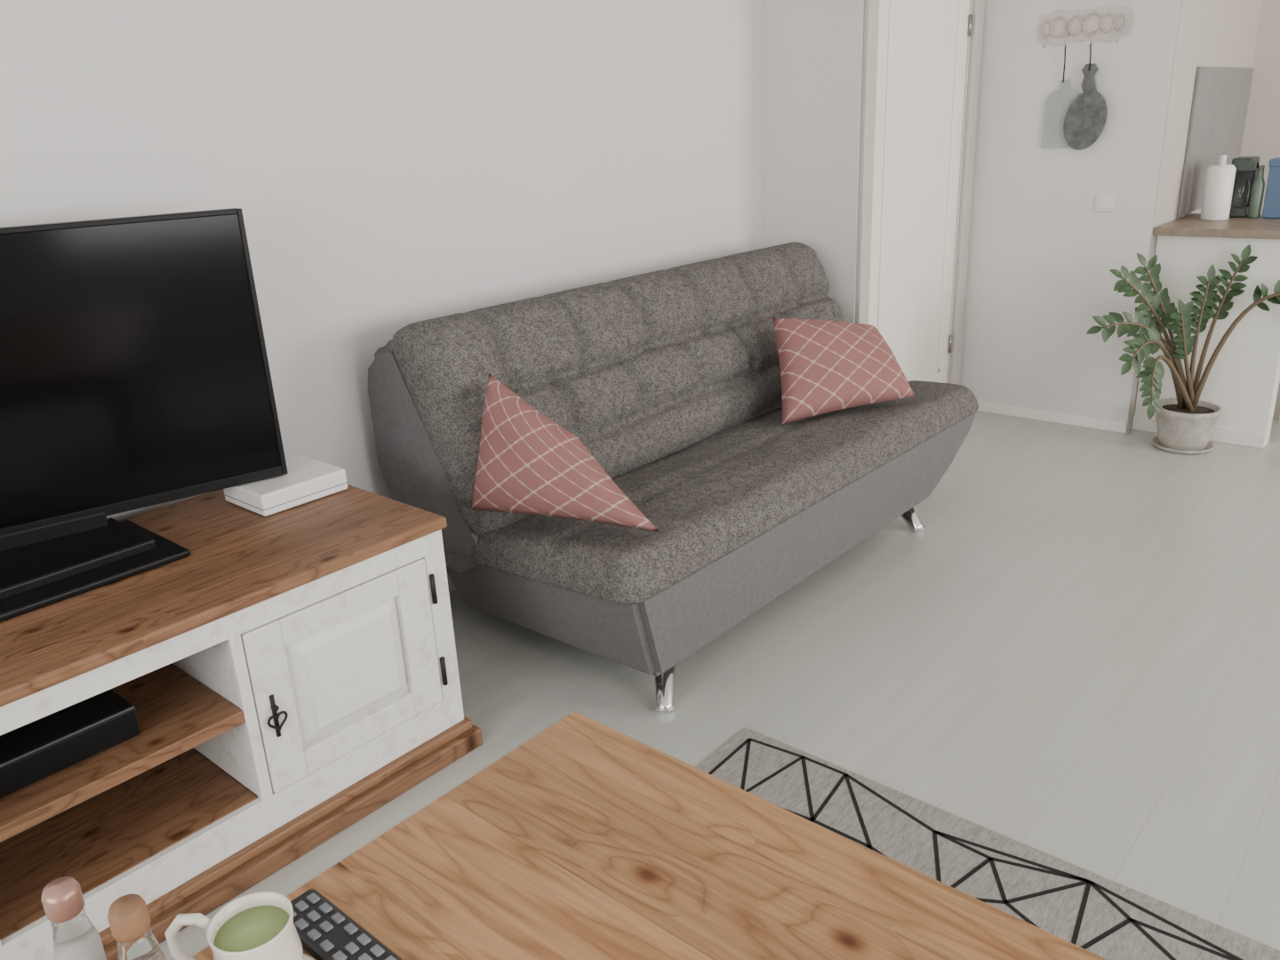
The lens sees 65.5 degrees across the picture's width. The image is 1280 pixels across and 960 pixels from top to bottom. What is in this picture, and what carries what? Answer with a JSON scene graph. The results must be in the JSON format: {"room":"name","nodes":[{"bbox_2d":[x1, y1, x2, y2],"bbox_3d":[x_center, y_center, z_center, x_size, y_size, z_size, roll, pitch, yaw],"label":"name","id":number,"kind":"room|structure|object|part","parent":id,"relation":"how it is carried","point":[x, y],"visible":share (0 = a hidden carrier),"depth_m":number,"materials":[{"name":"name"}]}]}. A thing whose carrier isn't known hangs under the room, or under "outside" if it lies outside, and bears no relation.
{"room":"living room","nodes":[
{"label":"living room","id":0,"kind":"room"},
{"bbox_2d":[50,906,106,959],"bbox_3d":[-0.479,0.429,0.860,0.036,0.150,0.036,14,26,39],"label":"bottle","id":1,"kind":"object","parent":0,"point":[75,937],"depth_m":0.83,"materials":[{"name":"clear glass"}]},
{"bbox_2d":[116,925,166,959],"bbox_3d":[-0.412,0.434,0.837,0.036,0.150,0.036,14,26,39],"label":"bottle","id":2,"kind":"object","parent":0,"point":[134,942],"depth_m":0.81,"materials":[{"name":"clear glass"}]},
{"bbox_2d":[0,0,761,575],"bbox_3d":[-1.558,-0.495,2.163,0.100,2.600,6.300,14,26,39],"label":"wall","id":3,"kind":"structure","parent":0,"point":[389,166],"depth_m":2.96,"materials":[{"name":"paint"}]},
{"bbox_2d":[447,576,456,592],"bbox_3d":[-1.427,0.695,2.594,0.014,0.060,6.200,14,26,39],"label":"baseboard","id":4,"kind":"structure","parent":3,"relation":"attached to","point":[452,588],"depth_m":3.42,"materials":[{"name":"white paint"}]},
{"bbox_2d":[159,380,1279,959],"bbox_3d":[1.505,0.913,1.846,5.675,0.100,9.040,14,26,39],"label":"floor","id":5,"kind":"structure","parent":0,"point":[1074,658],"depth_m":2.82,"materials":[{"name":"grey wood"}]},
{"bbox_2d":[0,484,482,959],"bbox_3d":[-1.227,0.559,2.097,0.695,0.635,1.677,14,26,39],"label":"tv stand","id":6,"kind":"object","parent":5,"relation":"on","point":[287,678],"visible":0.96,"depth_m":2.13,"materials":[{"name":"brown wood"}]},
{"bbox_2d":[0,688,140,798],"bbox_3d":[-1.208,0.500,1.951,0.284,0.072,0.330,14,26,39],"label":"box","id":7,"kind":"object","parent":6,"relation":"on","point":[30,753],"visible":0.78,"depth_m":1.90,"materials":[{"name":"black plastic"}]},
{"bbox_2d":[0,208,287,622],"bbox_3d":[-1.274,-0.132,2.026,1.120,0.714,0.408,-18,25,-36],"label":"television","id":8,"kind":"object","parent":6,"relation":"on","point":[135,372],"visible":1,"depth_m":2.23,"materials":[{"name":"plastic"}]},
{"bbox_3d":[-0.773,0.502,2.115,0.017,0.100,0.047,14,26,39],"label":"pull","id":9,"kind":"part","parent":6,"relation":"part of","materials":[{"name":"black metal"}]},
{"bbox_2d":[223,456,348,516],"bbox_3d":[-0.906,0.012,2.545,0.197,0.056,0.240,14,26,39],"label":"box","id":10,"kind":"object","parent":6,"relation":"on","point":[307,479],"visible":0.88,"depth_m":2.48,"materials":[{"name":"white plastic"}]},
{"bbox_3d":[-0.657,0.432,2.261,0.022,0.387,0.461,14,26,39],"label":"frame","id":11,"kind":"part","parent":6,"relation":"part of","materials":[{"name":"white wood"}]},
{"bbox_3d":[-0.653,0.433,2.258,0.029,0.263,0.297,14,26,39],"label":"raised panel","id":12,"kind":"part","parent":6,"relation":"part of","materials":[{"name":"white wood"}]},
{"bbox_2d":[368,241,978,711],"bbox_3d":[0.262,-0.190,3.470,1.062,1.013,2.105,14,26,39],"label":"sofa","id":13,"kind":"object","parent":5,"relation":"on","point":[670,379],"visible":0.84,"depth_m":3.01,"materials":[{"name":"grey fabric"}]},
{"bbox_2d":[469,373,660,532],"bbox_3d":[-0.202,-0.073,2.614,0.558,0.367,0.182,6,22,23],"label":"throw pillow","id":14,"kind":"object","parent":13,"relation":"on","point":[528,463],"visible":1,"depth_m":2.59,"materials":[{"name":"pink fabric"}]},
{"bbox_2d":[392,241,844,535],"bbox_3d":[0.120,-0.420,3.509,0.378,0.593,2.105,14,26,39],"label":"cushion","id":15,"kind":"object","parent":13,"relation":"on","point":[647,370],"depth_m":3.16,"materials":[{"name":"grey fabric"}]},
{"bbox_2d":[470,380,978,604],"bbox_3d":[0.418,-0.074,3.373,0.659,0.166,2.105,14,26,39],"label":"seat cushion","id":16,"kind":"object","parent":13,"relation":"on","point":[721,494],"depth_m":2.93,"materials":[{"name":"grey fabric"}]},
{"bbox_2d":[772,317,916,423],"bbox_3d":[0.697,-0.426,3.583,0.565,0.310,0.294,-9,21,-18],"label":"throw pillow","id":17,"kind":"object","parent":13,"relation":"on","point":[826,365],"visible":1,"depth_m":3.52,"materials":[{"name":"pink fabric"}]},
{"bbox_2d":[696,727,1279,959],"bbox_3d":[0.621,1.089,1.315,2.285,0.007,1.600,14,26,39],"label":"geometric rug","id":18,"kind":"object","parent":5,"relation":"on","point":[1105,917],"visible":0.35,"depth_m":2.09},
{"bbox_2d":[192,711,1106,959],"bbox_3d":[0.244,0.949,0.646,1.635,0.742,0.928,14,26,39],"label":"coffee table","id":19,"kind":"object","parent":18,"relation":"on","point":[586,840],"visible":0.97,"depth_m":1.05,"materials":[{"name":"brown wood"}]},
{"bbox_2d":[41,876,106,959],"bbox_3d":[-0.479,0.418,0.856,0.036,0.174,0.036,14,26,39],"label":"glass shaker","id":20,"kind":"object","parent":19,"relation":"on","point":[75,937],"visible":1,"depth_m":0.83,"materials":[{"name":"white"}]},
{"bbox_2d":[107,893,166,959],"bbox_3d":[-0.412,0.423,0.833,0.036,0.174,0.036,14,26,39],"label":"glass shaker","id":21,"kind":"object","parent":19,"relation":"on","point":[128,916],"visible":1,"depth_m":0.80,"materials":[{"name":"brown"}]},
{"bbox_2d":[164,890,315,959],"bbox_3d":[-0.349,0.433,0.902,0.118,0.104,0.104,14,26,39],"label":"mug","id":22,"kind":"object","parent":19,"relation":"on","point":[258,925],"visible":1,"depth_m":0.89,"materials":[{"name":"beige ceramic"}]},
{"bbox_3d":[-0.399,0.421,0.897,0.051,0.074,0.010,-1,20,4],"label":"handle","id":23,"kind":"part","parent":22,"relation":"part of","materials":[{"name":"beige ceramic"}]},
{"bbox_2d":[290,888,402,959],"bbox_3d":[-0.292,0.451,0.969,0.170,0.020,0.048,14,26,39],"label":"remote control","id":24,"kind":"object","parent":19,"relation":"on","point":[324,931],"visible":0.94,"depth_m":0.97,"materials":[{"name":"black plastic"}]},
{"bbox_2d":[1086,244,1279,454],"bbox_3d":[2.414,-0.553,4.328,1.022,0.895,0.371,-1,20,4],"label":"plant","id":25,"kind":"object","parent":5,"relation":"on","point":[1186,424],"visible":1,"depth_m":4.28,"materials":[{"name":"green plant"}]},
{"bbox_3d":[2.461,-0.242,4.495,0.266,0.188,0.266,14,26,39],"label":"pot","id":26,"kind":"part","parent":25,"relation":"part of","materials":[{"name":"ceramic"}]},
{"bbox_2d":[1131,213,1279,448],"bbox_3d":[3.334,-0.566,4.154,2.144,0.955,0.650,14,26,39],"label":"kitchen counter","id":27,"kind":"object","parent":5,"relation":"on","point":[1244,379],"visible":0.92,"depth_m":4.43,"materials":[{"name":"white paint"}]},
{"bbox_2d":[1153,213,1279,239],"bbox_3d":[3.314,-0.998,3.998,2.144,0.035,0.650,14,26,39],"label":"countertop","id":28,"kind":"structure","parent":27,"relation":"on","point":[1191,225],"depth_m":4.36,"materials":[{"name":"brown wood"}]},
{"bbox_2d":[1200,154,1236,220],"bbox_3d":[2.654,-1.342,4.562,0.116,0.285,0.116,14,26,39],"label":"paper towel roll","id":29,"kind":"object","parent":28,"relation":"on","point":[1220,180],"visible":1,"depth_m":4.53,"materials":[{"name":"white paper"}]},
{"bbox_2d":[1229,156,1259,217],"bbox_3d":[2.805,-1.366,4.639,0.085,0.264,0.160,14,26,39],"label":"coffee machine","id":30,"kind":"object","parent":28,"relation":"on","point":[1246,167],"visible":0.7,"depth_m":4.61,"materials":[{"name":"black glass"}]},
{"bbox_2d":[1247,165,1264,218],"bbox_3d":[2.826,-1.319,4.554,0.050,0.233,0.050,14,26,39],"label":"bottle","id":31,"kind":"object","parent":28,"relation":"on","point":[1258,187],"visible":1,"depth_m":4.54,"materials":[{"name":"green glass"}]},
{"bbox_2d":[1261,157,1279,218],"bbox_3d":[2.932,-1.328,4.523,0.135,0.258,0.150,14,26,39],"label":"tin","id":32,"kind":"object","parent":28,"relation":"on","point":[1271,207],"visible":1,"depth_m":4.50,"materials":[{"name":"blue metal"}]},
{"bbox_2d":[760,0,864,322],"bbox_3d":[0.704,-1.360,4.268,0.575,2.600,0.100,14,26,39],"label":"wall pier","id":33,"kind":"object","parent":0,"point":[812,51],"depth_m":4.15,"materials":[{"name":"white paint"}]},
{"bbox_2d":[946,0,973,383],"bbox_3d":[1.362,-1.647,4.979,0.575,2.600,0.120,14,26,39],"label":"wall pier","id":34,"kind":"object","parent":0,"point":[971,1],"depth_m":4.82,"materials":[{"name":"white paint"}]},
{"bbox_2d":[959,0,1262,432],"bbox_3d":[2.252,-1.813,5.325,1.429,2.600,1.620,14,26,39],"label":"wall","id":35,"kind":"structure","parent":0,"point":[1041,256],"depth_m":4.66,"materials":[{"name":"paint"}]},
{"bbox_2d":[977,400,1127,432],"bbox_3d":[1.994,-0.328,5.003,0.845,0.050,0.014,14,26,39],"label":"baseboard","id":36,"kind":"structure","parent":35,"relation":"attached to","point":[983,406],"depth_m":4.94,"materials":[{"name":"white paint"}]},
{"bbox_2d":[1038,3,1134,47],"bbox_3d":[1.941,-1.987,4.357,0.400,0.156,0.048,14,26,39],"label":"hook rack","id":37,"kind":"object","parent":35,"relation":"attached to","point":[1109,22],"visible":1,"depth_m":4.36,"materials":[{"name":"white metal"}]},
{"bbox_2d":[1040,46,1078,148],"bbox_3d":[1.909,-1.726,4.494,0.160,0.430,0.031,14,26,39],"label":"cutting board","id":38,"kind":"object","parent":37,"relation":"hanging from","point":[1056,107],"visible":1,"depth_m":4.54,"materials":[{"name":"grey"}]},
{"bbox_3d":[1.895,-1.857,4.444,0.008,0.150,0.018,14,26,39],"label":"cord","id":39,"kind":"part","parent":38,"relation":"part of","materials":[{"name":"black fabric"}]},
{"bbox_2d":[1063,43,1107,150],"bbox_3d":[1.984,-1.697,4.417,0.181,0.440,0.021,14,26,39],"label":"serving board","id":40,"kind":"object","parent":37,"relation":"hanging from","point":[1085,118],"visible":1,"depth_m":4.43,"materials":[{"name":"grey stone"}]},
{"bbox_3d":[1.970,-1.850,4.358,0.011,0.110,0.007,4,21,19],"label":"cord","id":41,"kind":"part","parent":40,"relation":"part of","materials":[{"name":"black fabric"}]},
{"bbox_2d":[1094,192,1115,211],"bbox_3d":[2.109,-1.260,4.519,0.080,0.080,0.016,14,26,39],"label":"light switch","id":42,"kind":"object","parent":35,"relation":"attached to","point":[1104,202],"visible":1,"depth_m":4.51,"materials":[{"name":"white plastic"}]},
{"bbox_2d":[1176,66,1253,215],"bbox_3d":[2.878,-1.705,4.960,0.014,0.650,1.100,14,26,39],"label":"panel","id":43,"kind":"object","parent":35,"relation":"attached to","point":[1220,98],"visible":0.76,"depth_m":4.82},
{"bbox_2d":[1240,0,1279,215],"bbox_3d":[4.896,-1.491,4.091,4.250,2.600,0.100,14,26,39],"label":"wall","id":44,"kind":"structure","parent":0,"point":[1261,133],"depth_m":5.26,"materials":[{"name":"paint"}]},
{"bbox_3d":[0.984,-2.491,4.263,0.575,0.495,0.900,14,26,39],"label":"wall","id":45,"kind":"structure","parent":0,"visible":0},
{"bbox_2d":[868,0,969,383],"bbox_3d":[1.240,-1.221,4.540,0.041,2.092,0.890,14,26,39],"label":"door","id":46,"kind":"structure","parent":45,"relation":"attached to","point":[924,32],"depth_m":4.48,"materials":[{"name":"paint"}]},
{"bbox_2d":[877,0,961,380],"bbox_3d":[1.259,-1.261,4.512,0.007,1.720,0.670,14,26,39],"label":"trim","id":47,"kind":"structure","parent":45,"relation":"attached to","point":[937,370],"depth_m":4.46,"materials":[{"name":"paint"}]},
{"bbox_2d":[855,0,984,384],"bbox_3d":[1.268,-1.258,4.503,0.024,2.200,1.094,14,26,39],"label":"trim","id":48,"kind":"structure","parent":45,"relation":"attached to","point":[871,9],"depth_m":4.28,"materials":[{"name":"paint"}]},
{"bbox_2d":[947,14,972,352],"bbox_3d":[1.546,-1.389,4.814,0.015,1.570,0.015,4,21,18],"label":"hinges","id":49,"kind":"object","parent":45,"relation":"attached to","point":[970,15],"visible":1,"depth_m":4.57,"materials":[{"name":"metal"}]}
]}

